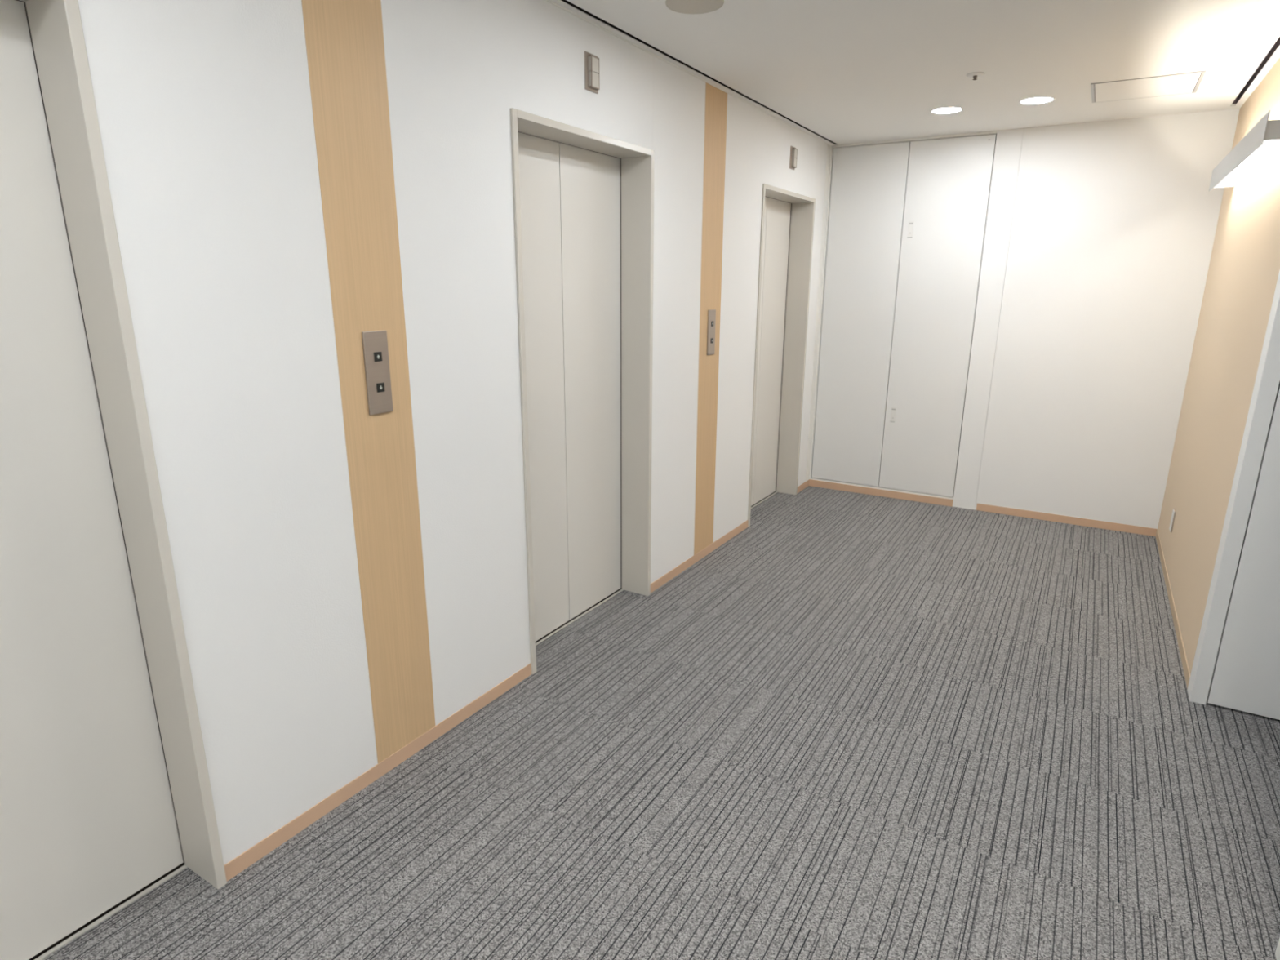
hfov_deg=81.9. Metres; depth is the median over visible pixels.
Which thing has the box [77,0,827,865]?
wall
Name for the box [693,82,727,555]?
wood strip
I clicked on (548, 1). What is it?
trim
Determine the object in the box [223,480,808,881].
baseboard
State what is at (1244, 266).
wall
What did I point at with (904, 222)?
door
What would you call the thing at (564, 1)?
ceiling slot
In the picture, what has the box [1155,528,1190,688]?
baseboard
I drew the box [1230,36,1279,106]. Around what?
ceiling slot
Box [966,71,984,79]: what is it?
sprinkler
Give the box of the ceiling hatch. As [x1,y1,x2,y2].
[1090,70,1206,102]
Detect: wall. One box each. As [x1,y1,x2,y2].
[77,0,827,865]
[952,108,1239,528]
[1157,57,1279,675]
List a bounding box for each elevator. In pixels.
[0,0,226,959]
[510,107,654,674]
[747,183,815,527]
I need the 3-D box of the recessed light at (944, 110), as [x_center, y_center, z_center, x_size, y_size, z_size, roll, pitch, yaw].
[1.745,-2.103,4.200,0.173,0.006,0.173,9,17,30]
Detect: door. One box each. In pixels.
[805,130,997,499]
[1187,270,1279,719]
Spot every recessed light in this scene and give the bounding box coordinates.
[930,106,963,114]
[1018,96,1054,104]
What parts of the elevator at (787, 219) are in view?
door panel, sill, door panel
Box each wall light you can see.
[1208,110,1279,192]
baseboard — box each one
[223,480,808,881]
[808,479,1156,536]
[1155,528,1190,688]
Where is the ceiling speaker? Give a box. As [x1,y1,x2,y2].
[665,0,724,13]
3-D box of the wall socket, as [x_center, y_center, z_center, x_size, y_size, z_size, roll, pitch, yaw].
[2.978,0.226,4.128,0.010,0.120,0.070,9,17,30]
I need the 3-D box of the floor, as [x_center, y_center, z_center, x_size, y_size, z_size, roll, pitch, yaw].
[0.533,1.234,1.566,3.605,0.050,8.604,9,17,30]
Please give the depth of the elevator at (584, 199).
3.34 m
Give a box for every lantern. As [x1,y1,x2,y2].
[584,51,599,93]
[789,146,797,169]
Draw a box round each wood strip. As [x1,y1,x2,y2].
[301,0,435,764]
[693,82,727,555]
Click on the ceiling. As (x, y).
(846, 72)
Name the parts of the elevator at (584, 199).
door panel, sill, door panel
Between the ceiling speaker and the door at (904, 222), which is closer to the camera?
the ceiling speaker
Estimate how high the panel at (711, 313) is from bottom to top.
0.242 m
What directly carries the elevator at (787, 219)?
attached to the wall at (204, 109)
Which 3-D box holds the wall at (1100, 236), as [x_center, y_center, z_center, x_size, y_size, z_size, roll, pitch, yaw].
[2.352,-1.039,5.121,2.622,2.527,0.150,9,17,30]
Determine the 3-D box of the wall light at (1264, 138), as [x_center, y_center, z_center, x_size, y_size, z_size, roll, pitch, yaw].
[2.695,-1.426,3.279,0.100,0.112,1.640,9,17,30]
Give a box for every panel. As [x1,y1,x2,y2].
[361,330,393,414]
[706,309,715,355]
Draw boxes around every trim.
[545,0,831,146]
[1275,937,1279,959]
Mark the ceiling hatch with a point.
(1186, 82)
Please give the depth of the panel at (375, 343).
2.18 m
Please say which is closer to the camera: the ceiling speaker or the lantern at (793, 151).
the ceiling speaker
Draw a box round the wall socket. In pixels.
[1168,508,1175,532]
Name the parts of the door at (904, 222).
flush pull, flush pull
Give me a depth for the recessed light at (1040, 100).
3.97 m
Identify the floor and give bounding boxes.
[42,485,1279,959]
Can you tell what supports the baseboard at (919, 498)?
attached to the wall at (1100, 236)
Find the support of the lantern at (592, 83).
attached to the wall at (204, 109)
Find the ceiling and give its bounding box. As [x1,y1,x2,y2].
[550,0,1279,145]
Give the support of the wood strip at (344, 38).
attached to the wall at (204, 109)
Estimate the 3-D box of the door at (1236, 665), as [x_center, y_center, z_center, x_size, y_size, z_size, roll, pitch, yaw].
[2.586,-0.075,2.421,0.952,2.060,0.100,9,17,30]
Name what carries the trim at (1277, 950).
attached to the wall
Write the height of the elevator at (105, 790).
2.144 m
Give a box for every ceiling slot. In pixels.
[560,0,836,144]
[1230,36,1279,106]

